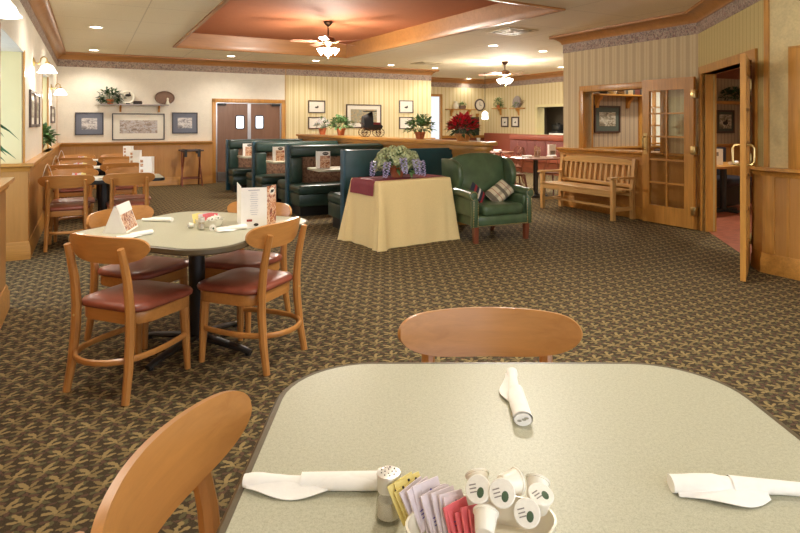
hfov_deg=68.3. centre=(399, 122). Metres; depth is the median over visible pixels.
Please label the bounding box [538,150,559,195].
bentwood chair
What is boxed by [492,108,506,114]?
wall shelf
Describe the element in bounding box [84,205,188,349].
dining chair
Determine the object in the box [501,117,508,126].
framed picture
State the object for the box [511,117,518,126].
framed picture
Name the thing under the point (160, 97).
wicker tray
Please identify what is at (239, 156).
table
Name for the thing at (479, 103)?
wall clock
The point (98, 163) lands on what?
dining table
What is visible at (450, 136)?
trim
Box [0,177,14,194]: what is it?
trim
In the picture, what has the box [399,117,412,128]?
framed picture
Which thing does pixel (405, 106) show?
print
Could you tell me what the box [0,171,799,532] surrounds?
floor
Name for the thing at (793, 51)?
trim
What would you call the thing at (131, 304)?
dining chair
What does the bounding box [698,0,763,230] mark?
wall
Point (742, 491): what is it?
napkin
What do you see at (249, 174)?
seat cushion
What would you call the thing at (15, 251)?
baseboard
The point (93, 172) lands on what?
dining chair
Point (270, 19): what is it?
ceiling
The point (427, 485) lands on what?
packet
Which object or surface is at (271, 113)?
door
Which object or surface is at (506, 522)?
caddy
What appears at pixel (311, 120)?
framed picture
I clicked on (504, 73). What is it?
ceiling fan
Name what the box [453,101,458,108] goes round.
jug
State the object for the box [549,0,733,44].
trim
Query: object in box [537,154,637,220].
slatted bench
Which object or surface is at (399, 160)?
flower arrangement
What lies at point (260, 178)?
seat cushion
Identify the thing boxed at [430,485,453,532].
packet
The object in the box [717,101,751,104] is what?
wall shelf
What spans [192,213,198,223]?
packet
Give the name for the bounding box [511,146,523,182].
bentwood chair
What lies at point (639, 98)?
trim
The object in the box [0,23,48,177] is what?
trim
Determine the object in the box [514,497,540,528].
cup
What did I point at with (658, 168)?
wall
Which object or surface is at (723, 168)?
dining table
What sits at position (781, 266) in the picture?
baseboard
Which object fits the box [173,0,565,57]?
trim
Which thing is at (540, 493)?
cup
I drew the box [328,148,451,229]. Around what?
bench
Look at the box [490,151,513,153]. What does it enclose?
bar table
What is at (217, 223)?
caddy
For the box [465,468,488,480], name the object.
cup
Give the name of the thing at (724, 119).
print
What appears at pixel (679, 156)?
trim
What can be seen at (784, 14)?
wall
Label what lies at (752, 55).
trim
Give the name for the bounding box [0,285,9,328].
baseboard
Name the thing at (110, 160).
dining chair
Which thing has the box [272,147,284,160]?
menu card
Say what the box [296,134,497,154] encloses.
trim
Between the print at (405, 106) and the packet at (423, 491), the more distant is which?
the print at (405, 106)
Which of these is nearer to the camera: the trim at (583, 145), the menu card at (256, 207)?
the menu card at (256, 207)
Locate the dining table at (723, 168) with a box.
[717,162,739,213]
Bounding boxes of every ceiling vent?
[411,61,442,64]
[486,27,538,34]
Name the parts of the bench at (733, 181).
panel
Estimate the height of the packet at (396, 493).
0.066 m
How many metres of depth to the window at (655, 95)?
11.08 m
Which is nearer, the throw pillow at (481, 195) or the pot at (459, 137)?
the throw pillow at (481, 195)
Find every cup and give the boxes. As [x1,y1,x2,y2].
[187,222,193,227]
[209,225,215,230]
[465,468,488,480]
[465,474,489,503]
[473,504,498,532]
[489,478,514,508]
[497,467,524,495]
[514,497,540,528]
[526,473,549,497]
[528,483,553,516]
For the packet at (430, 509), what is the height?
0.058 m
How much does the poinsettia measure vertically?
0.425 m
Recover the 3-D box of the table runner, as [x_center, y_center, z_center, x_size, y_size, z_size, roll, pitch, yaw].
[-0.001,0.743,7.187,1.112,0.173,0.500,0,0,-35]
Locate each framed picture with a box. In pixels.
[29,89,35,126]
[36,92,39,126]
[50,106,54,122]
[75,112,103,134]
[112,113,164,139]
[172,112,197,133]
[308,100,324,112]
[308,117,324,128]
[346,104,380,127]
[399,100,412,112]
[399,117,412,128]
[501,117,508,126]
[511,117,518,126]
[594,105,620,132]
[717,110,734,132]
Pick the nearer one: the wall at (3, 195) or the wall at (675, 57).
the wall at (3, 195)
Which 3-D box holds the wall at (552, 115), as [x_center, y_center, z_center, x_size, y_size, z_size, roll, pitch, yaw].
[5.448,-0.040,17.851,1.450,2.920,5.500,0,0,-28]
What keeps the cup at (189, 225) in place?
on the dining table at (169, 238)
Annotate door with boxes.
[216,103,248,181]
[249,103,280,138]
[642,76,697,228]
[732,54,754,281]
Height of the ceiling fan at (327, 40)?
0.653 m
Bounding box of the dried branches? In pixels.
[511,97,523,107]
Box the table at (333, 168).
[307,166,339,171]
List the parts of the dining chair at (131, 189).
backrest, seat frame, seat, leg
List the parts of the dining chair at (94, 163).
backrest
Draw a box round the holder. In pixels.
[534,146,539,156]
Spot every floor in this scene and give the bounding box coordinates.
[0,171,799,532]
[709,204,751,259]
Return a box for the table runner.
[350,173,445,195]
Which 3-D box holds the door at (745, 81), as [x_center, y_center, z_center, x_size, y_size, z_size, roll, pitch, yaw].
[3.290,0.395,5.616,0.185,2.018,0.919,0,0,33]
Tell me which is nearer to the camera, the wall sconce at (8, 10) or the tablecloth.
the wall sconce at (8, 10)
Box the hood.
[361,111,376,125]
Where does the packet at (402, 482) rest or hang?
in the caddy at (506, 522)
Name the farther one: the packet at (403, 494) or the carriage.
the carriage
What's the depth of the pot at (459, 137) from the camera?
8.17 m
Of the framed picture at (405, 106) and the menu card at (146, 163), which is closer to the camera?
the menu card at (146, 163)
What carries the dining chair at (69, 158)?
on the floor at (637, 290)
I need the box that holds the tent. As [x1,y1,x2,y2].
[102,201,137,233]
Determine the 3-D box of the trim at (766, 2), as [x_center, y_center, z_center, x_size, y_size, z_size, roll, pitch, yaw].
[3.491,-0.540,5.617,0.025,1.920,0.042,0,0,-28]
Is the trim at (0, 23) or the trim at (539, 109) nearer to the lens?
the trim at (0, 23)
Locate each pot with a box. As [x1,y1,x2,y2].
[106,99,113,103]
[318,128,326,134]
[336,128,345,135]
[415,132,424,138]
[454,134,471,140]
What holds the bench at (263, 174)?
on the floor at (637, 290)
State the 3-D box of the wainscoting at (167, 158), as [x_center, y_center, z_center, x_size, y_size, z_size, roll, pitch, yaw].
[-5.597,0.910,9.759,2.916,0.820,8.174,0,0,-4]
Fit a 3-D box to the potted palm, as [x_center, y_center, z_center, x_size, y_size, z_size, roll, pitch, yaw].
[-3.655,0.674,4.988,0.788,1.492,0.771,0,0,-43]
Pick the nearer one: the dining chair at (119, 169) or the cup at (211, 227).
the cup at (211, 227)
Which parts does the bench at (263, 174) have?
panel, fabric panel, panel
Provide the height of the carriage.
0.471 m
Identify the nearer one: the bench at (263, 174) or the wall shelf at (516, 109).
the bench at (263, 174)
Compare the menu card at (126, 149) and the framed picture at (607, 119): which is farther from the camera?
the menu card at (126, 149)
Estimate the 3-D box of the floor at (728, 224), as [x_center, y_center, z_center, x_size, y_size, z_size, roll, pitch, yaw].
[7.184,1.443,8.084,8.750,0.054,7.600,0,0,-28]
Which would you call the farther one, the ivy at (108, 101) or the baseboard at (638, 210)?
the ivy at (108, 101)
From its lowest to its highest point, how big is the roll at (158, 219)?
0.032 m
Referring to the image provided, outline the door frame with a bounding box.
[216,102,279,103]
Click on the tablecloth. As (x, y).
(401, 212)
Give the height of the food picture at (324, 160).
0.180 m
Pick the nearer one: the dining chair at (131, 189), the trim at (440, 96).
the dining chair at (131, 189)
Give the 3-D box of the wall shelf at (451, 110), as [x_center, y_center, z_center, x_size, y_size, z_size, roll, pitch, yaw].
[2.062,-0.348,19.944,1.175,0.240,0.160,0,0,-28]
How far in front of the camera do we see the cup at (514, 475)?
0.91 m
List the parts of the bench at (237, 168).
panel, panel, fabric panel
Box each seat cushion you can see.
[228,167,251,175]
[246,172,251,179]
[255,173,284,183]
[277,179,284,189]
[289,181,339,194]
[328,191,339,204]
[478,199,522,215]
[498,154,559,163]
[717,175,751,186]
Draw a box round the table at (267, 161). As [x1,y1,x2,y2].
[266,160,284,163]
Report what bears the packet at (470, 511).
in the caddy at (506, 522)
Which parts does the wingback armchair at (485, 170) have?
arm, nailhead trim, leg, backrest, seat rail, nailhead trim, arm, leg, nailhead trim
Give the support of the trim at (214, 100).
attached to the wall at (193, 92)
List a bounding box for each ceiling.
[49,0,699,78]
[193,0,501,43]
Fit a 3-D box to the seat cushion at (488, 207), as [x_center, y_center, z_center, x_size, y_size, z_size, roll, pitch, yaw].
[1.127,1.034,7.291,0.570,0.131,0.575,0,0,-25]
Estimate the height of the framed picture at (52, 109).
0.300 m
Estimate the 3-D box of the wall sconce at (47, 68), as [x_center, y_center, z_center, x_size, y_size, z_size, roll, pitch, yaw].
[-4.335,-0.716,7.211,0.257,0.205,0.215,0,0,-28]
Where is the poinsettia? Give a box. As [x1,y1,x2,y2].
[444,111,481,140]
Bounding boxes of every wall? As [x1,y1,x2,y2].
[0,0,56,162]
[0,191,5,294]
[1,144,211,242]
[57,66,430,142]
[431,87,484,135]
[442,138,483,140]
[485,82,562,133]
[544,107,562,133]
[560,152,697,221]
[563,34,697,152]
[593,65,751,176]
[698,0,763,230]
[770,0,799,167]
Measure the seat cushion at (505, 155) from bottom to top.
0.150 m
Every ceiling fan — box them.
[290,21,362,58]
[479,61,529,83]
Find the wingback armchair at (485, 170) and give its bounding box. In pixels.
[441,153,533,243]
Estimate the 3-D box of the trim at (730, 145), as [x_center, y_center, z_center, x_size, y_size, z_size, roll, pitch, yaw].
[6.098,0.463,11.699,6.900,0.085,0.091,0,0,-28]
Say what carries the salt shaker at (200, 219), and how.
on the dining table at (169, 238)
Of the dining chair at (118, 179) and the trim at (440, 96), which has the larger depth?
the trim at (440, 96)
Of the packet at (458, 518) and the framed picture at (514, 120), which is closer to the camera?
the packet at (458, 518)
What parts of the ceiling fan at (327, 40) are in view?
blade, blade, lamp shade, blade, motor, lamp shade, lamp shade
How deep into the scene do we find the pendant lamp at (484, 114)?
17.64 m
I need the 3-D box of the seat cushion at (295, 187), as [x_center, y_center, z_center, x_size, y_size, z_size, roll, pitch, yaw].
[-0.914,1.018,9.472,1.640,0.145,0.545,0,0,-28]
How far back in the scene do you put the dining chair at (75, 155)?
10.95 m
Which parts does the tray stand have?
leg, rail, leg, leg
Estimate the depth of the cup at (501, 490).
0.88 m
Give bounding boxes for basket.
[459,102,466,108]
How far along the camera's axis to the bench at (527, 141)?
17.02 m
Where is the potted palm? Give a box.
[1,124,18,159]
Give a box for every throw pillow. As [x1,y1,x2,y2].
[470,182,484,202]
[484,178,513,201]
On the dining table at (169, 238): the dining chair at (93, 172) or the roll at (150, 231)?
the roll at (150, 231)
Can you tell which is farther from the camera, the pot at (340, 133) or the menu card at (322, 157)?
the pot at (340, 133)
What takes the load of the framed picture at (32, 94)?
attached to the wall at (17, 35)
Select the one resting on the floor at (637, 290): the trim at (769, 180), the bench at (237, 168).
the bench at (237, 168)
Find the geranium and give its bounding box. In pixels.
[314,116,331,134]
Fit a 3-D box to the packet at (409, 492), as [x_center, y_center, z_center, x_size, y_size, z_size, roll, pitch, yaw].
[0.038,0.607,0.939,0.053,0.063,0.029,0,0,-43]
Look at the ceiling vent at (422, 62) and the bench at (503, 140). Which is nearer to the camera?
the ceiling vent at (422, 62)
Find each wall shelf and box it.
[100,104,168,111]
[445,109,476,115]
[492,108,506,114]
[509,108,524,115]
[593,94,641,107]
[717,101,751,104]
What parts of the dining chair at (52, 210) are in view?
leg, leg, backrest, seat, seat frame, leg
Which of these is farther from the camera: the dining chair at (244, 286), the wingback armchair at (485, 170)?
the wingback armchair at (485, 170)
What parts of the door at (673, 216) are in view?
handle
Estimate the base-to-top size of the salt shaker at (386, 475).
0.080 m
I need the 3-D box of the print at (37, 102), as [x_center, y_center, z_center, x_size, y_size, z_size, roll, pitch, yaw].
[-4.671,-0.165,7.598,0.003,0.200,0.410,0,0,-28]
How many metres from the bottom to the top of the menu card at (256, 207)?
0.263 m
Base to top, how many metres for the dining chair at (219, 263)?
0.840 m
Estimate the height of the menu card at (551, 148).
0.240 m
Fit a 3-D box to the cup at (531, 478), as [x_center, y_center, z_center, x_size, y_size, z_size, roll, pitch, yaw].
[0.219,0.588,0.953,0.039,0.044,0.044,0,0,35]
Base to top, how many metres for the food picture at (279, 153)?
0.180 m
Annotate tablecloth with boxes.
[337,176,459,251]
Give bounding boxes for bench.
[226,139,302,191]
[246,141,337,201]
[277,143,382,215]
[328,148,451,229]
[484,133,509,154]
[498,134,562,175]
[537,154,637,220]
[654,147,751,206]
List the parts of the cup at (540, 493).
foil lid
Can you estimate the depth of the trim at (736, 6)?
8.36 m
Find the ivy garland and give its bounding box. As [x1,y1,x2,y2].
[718,86,751,99]
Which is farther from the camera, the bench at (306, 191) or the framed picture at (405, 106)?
the framed picture at (405, 106)
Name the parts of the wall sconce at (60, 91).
lamp shade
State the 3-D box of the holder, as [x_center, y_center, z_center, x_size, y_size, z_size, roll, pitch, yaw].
[2.640,0.550,11.350,0.100,0.220,0.100,0,0,-39]
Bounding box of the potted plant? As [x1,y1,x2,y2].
[404,114,436,138]
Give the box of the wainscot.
[753,174,799,259]
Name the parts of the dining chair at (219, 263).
seat frame, seat, leg, backrest, leg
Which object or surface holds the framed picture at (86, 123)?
attached to the wall at (193, 92)
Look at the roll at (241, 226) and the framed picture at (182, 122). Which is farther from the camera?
the framed picture at (182, 122)
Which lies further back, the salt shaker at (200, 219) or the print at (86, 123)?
the print at (86, 123)
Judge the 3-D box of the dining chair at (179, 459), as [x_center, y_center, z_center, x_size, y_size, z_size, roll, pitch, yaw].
[-0.245,1.003,1.057,0.580,0.840,0.565,0,0,7]
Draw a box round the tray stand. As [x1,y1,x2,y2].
[178,149,203,186]
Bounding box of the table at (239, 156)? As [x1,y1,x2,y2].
[237,155,251,157]
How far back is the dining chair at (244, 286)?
3.47 m
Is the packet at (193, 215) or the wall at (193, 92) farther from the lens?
the wall at (193, 92)
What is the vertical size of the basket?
0.268 m
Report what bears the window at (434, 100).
in the wall at (468, 96)
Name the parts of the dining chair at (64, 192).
seat, seat frame, backrest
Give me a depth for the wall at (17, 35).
6.73 m
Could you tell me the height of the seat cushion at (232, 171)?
0.145 m
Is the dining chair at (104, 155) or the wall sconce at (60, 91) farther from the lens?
the dining chair at (104, 155)
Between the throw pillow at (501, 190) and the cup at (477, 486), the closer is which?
the cup at (477, 486)
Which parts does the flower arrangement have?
pot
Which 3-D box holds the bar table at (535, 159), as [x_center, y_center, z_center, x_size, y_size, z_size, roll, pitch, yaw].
[2.620,1.034,11.400,1.000,0.751,1.000,0,0,0]
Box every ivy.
[95,86,123,105]
[324,114,355,135]
[493,97,503,107]
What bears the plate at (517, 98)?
on the wall shelf at (516, 109)
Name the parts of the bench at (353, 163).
panel, panel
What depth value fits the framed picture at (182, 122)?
13.64 m
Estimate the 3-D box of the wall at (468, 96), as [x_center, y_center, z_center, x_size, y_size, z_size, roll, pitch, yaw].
[1.330,-0.040,19.733,3.880,2.920,0.151,0,0,-28]
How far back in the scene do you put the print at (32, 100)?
7.02 m
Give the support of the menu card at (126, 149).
on the dining table at (98, 163)
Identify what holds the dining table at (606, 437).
on the floor at (637, 290)
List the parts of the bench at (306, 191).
panel, fabric panel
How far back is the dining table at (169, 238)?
3.60 m
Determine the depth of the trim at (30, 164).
12.54 m
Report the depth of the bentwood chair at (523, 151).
13.26 m
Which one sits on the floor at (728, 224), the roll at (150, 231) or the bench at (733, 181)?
the bench at (733, 181)
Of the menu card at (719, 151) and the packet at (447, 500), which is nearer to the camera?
the packet at (447, 500)
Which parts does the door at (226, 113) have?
kick plate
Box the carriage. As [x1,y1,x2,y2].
[358,111,383,136]
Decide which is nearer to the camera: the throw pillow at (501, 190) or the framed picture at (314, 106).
the throw pillow at (501, 190)
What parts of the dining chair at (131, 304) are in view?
leg, backrest, leg, seat frame, seat, leg, leg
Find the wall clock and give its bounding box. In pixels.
[475,99,484,110]
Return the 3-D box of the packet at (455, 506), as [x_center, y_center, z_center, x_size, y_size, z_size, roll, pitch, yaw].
[0.092,0.616,0.903,0.047,0.058,0.030,0,0,-37]
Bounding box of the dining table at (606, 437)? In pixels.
[216,362,799,532]
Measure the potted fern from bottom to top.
0.448 m
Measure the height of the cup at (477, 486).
0.045 m
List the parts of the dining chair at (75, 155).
backrest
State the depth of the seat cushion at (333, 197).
7.94 m
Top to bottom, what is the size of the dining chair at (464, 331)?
0.840 m
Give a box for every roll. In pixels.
[115,229,153,237]
[141,217,173,221]
[215,224,246,231]
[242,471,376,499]
[499,367,532,425]
[522,155,531,157]
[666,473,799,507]
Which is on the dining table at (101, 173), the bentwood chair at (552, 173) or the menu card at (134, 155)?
the menu card at (134, 155)
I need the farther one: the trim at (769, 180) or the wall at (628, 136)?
the wall at (628, 136)
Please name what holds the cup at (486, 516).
in the caddy at (506, 522)
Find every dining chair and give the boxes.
[38,175,94,251]
[48,164,93,219]
[48,169,98,241]
[55,157,92,162]
[56,160,96,217]
[61,154,95,197]
[62,232,192,405]
[75,390,251,532]
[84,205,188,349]
[98,156,129,194]
[100,154,122,156]
[100,163,138,194]
[102,159,137,188]
[102,172,154,208]
[105,167,150,200]
[197,216,306,375]
[205,201,291,332]
[398,307,582,361]
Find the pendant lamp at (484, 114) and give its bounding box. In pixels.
[482,73,487,118]
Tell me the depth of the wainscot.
5.48 m
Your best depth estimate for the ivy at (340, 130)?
11.75 m
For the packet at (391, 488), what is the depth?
0.95 m
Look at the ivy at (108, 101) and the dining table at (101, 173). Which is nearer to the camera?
the dining table at (101, 173)
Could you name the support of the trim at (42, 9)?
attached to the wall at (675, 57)
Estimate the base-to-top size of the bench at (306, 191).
1.074 m
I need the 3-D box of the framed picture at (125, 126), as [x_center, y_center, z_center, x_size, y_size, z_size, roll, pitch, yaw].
[-5.838,0.084,13.186,1.076,0.593,0.027,0,0,-28]
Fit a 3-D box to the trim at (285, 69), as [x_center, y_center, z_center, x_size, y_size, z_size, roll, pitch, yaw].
[-2.860,-0.465,14.767,0.015,1.770,0.008,0,0,-28]
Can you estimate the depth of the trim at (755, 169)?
5.49 m
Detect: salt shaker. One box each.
[198,217,204,228]
[376,465,400,521]
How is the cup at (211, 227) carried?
on the dining table at (169, 238)
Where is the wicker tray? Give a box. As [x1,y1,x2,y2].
[155,91,174,103]
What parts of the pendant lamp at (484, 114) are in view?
lamp shade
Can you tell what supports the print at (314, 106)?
attached to the framed picture at (314, 106)
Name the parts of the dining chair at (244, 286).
leg, leg, seat, seat frame, leg, backrest, leg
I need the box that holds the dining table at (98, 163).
[94,161,101,200]
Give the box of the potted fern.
[43,122,59,148]
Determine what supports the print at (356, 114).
attached to the framed picture at (355, 112)
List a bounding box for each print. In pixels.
[32,100,33,117]
[37,102,38,117]
[81,118,96,128]
[120,120,156,132]
[178,118,191,127]
[311,103,321,109]
[351,109,376,122]
[402,103,410,109]
[402,120,409,125]
[599,112,615,125]
[719,114,730,128]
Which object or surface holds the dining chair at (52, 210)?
on the floor at (637, 290)
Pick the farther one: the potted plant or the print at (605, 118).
the print at (605, 118)
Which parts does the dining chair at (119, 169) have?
backrest, seat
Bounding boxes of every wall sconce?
[0,0,21,18]
[33,56,56,73]
[50,83,66,94]
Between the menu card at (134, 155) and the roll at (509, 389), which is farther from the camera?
the menu card at (134, 155)
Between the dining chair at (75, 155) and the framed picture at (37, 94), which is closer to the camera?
the framed picture at (37, 94)
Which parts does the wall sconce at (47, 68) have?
lamp shade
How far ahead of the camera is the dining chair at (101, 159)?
10.28 m
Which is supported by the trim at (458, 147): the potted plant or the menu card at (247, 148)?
the potted plant
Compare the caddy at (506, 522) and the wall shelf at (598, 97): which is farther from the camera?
the wall shelf at (598, 97)
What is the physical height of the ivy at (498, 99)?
0.418 m
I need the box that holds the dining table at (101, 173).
[94,165,105,210]
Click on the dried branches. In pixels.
(520, 97)
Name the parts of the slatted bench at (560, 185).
leg, armrest, leg, seat rail, rail, rail, leg, armrest, leg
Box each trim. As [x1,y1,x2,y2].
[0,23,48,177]
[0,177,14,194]
[1,141,212,171]
[20,0,562,87]
[28,0,562,83]
[28,171,788,256]
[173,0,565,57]
[212,98,284,182]
[285,69,285,138]
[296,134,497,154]
[431,94,442,138]
[442,135,483,137]
[535,104,562,134]
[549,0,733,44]
[556,147,697,160]
[563,0,759,53]
[576,82,665,154]
[593,143,751,149]
[638,97,641,145]
[698,48,757,247]
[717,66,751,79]
[748,165,799,178]
[764,0,769,166]
[788,45,799,169]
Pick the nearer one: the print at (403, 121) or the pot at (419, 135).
the pot at (419, 135)
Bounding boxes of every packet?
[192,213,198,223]
[387,472,413,525]
[394,471,419,521]
[394,477,417,519]
[399,476,421,515]
[406,476,427,532]
[412,476,439,530]
[420,484,442,532]
[421,483,445,532]
[423,484,448,532]
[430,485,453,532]
[438,489,462,532]
[442,493,463,529]
[443,497,467,532]
[446,510,457,532]
[454,511,463,532]
[460,504,476,532]
[468,509,474,532]
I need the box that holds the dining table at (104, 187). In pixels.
[90,174,164,210]
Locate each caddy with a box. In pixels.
[195,219,222,226]
[405,494,556,532]
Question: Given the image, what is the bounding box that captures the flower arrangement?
[369,145,425,177]
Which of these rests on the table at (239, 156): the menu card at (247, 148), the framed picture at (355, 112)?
the menu card at (247, 148)
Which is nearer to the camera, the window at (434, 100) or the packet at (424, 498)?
the packet at (424, 498)
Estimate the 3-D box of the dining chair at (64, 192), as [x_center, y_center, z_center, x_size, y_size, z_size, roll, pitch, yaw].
[-4.747,1.003,8.531,0.565,0.840,0.580,0,0,-28]
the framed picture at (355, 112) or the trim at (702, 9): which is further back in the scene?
the framed picture at (355, 112)
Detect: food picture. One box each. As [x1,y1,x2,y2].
[120,210,136,230]
[245,147,251,155]
[276,150,283,160]
[320,156,329,167]
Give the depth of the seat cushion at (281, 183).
9.71 m
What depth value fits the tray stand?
13.32 m
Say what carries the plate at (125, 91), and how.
on the wall shelf at (120, 105)
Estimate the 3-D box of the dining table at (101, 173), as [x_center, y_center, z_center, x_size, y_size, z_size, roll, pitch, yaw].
[-4.495,1.037,8.890,1.300,0.755,0.680,0,0,-28]
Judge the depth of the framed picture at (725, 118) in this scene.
12.02 m
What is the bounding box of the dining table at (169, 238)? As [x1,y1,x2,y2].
[68,211,307,370]
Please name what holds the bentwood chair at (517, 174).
on the floor at (637, 290)
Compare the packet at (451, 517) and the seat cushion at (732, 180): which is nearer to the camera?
the packet at (451, 517)
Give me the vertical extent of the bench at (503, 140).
1.080 m
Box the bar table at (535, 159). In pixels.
[509,156,559,197]
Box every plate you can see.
[119,90,134,103]
[512,96,519,107]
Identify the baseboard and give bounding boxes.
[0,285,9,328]
[6,175,211,260]
[563,195,697,229]
[751,247,799,280]
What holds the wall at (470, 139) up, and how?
attached to the wall at (532, 95)
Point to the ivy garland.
(728, 90)
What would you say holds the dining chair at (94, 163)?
on the floor at (637, 290)
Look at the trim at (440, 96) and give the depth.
19.65 m
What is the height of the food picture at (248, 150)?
0.180 m
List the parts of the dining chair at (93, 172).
leg, leg, seat, backrest, leg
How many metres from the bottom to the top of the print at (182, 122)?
0.242 m
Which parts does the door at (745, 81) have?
handle, handle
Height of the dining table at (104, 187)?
0.755 m
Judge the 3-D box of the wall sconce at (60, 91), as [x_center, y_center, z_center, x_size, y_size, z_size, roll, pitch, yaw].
[-6.060,-0.606,10.484,0.257,0.205,0.215,0,0,-28]
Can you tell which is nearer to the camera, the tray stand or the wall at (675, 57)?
the wall at (675, 57)
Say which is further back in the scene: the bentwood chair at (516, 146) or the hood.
the bentwood chair at (516, 146)
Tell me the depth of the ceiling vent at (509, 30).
9.54 m
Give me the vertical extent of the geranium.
0.398 m
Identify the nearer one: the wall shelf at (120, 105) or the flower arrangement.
the flower arrangement
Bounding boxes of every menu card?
[123,146,133,155]
[129,150,141,162]
[139,156,153,173]
[237,182,275,228]
[243,143,251,155]
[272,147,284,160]
[316,151,329,168]
[547,144,555,154]
[717,149,722,164]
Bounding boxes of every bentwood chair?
[499,151,526,186]
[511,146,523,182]
[514,147,525,185]
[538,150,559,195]
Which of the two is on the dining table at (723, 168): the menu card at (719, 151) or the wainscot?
the menu card at (719, 151)
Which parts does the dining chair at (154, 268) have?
leg, backrest, seat, seat frame, leg, leg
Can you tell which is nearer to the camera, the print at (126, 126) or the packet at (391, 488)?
the packet at (391, 488)
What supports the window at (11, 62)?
attached to the wall at (17, 35)
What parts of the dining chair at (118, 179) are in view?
leg, seat, backrest, leg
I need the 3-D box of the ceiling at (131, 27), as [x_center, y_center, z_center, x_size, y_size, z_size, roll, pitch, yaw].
[1.099,-1.530,9.171,18.500,0.060,21.200,0,0,-28]
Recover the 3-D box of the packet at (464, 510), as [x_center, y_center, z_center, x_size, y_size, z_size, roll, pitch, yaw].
[0.114,0.616,0.894,0.058,0.065,0.034,0,0,-40]
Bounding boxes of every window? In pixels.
[1,51,46,163]
[431,96,438,138]
[651,91,659,144]
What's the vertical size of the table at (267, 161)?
0.760 m
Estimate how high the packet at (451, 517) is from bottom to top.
0.060 m
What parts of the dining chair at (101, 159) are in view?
backrest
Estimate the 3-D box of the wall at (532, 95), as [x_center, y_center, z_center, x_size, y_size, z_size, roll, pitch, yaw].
[5.172,-0.040,16.553,0.250,2.920,9.060,0,0,-28]
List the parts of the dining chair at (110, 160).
backrest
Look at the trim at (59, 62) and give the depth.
14.31 m
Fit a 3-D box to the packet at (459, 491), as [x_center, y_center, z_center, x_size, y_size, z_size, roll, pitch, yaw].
[0.083,0.609,0.916,0.054,0.063,0.030,0,0,-35]

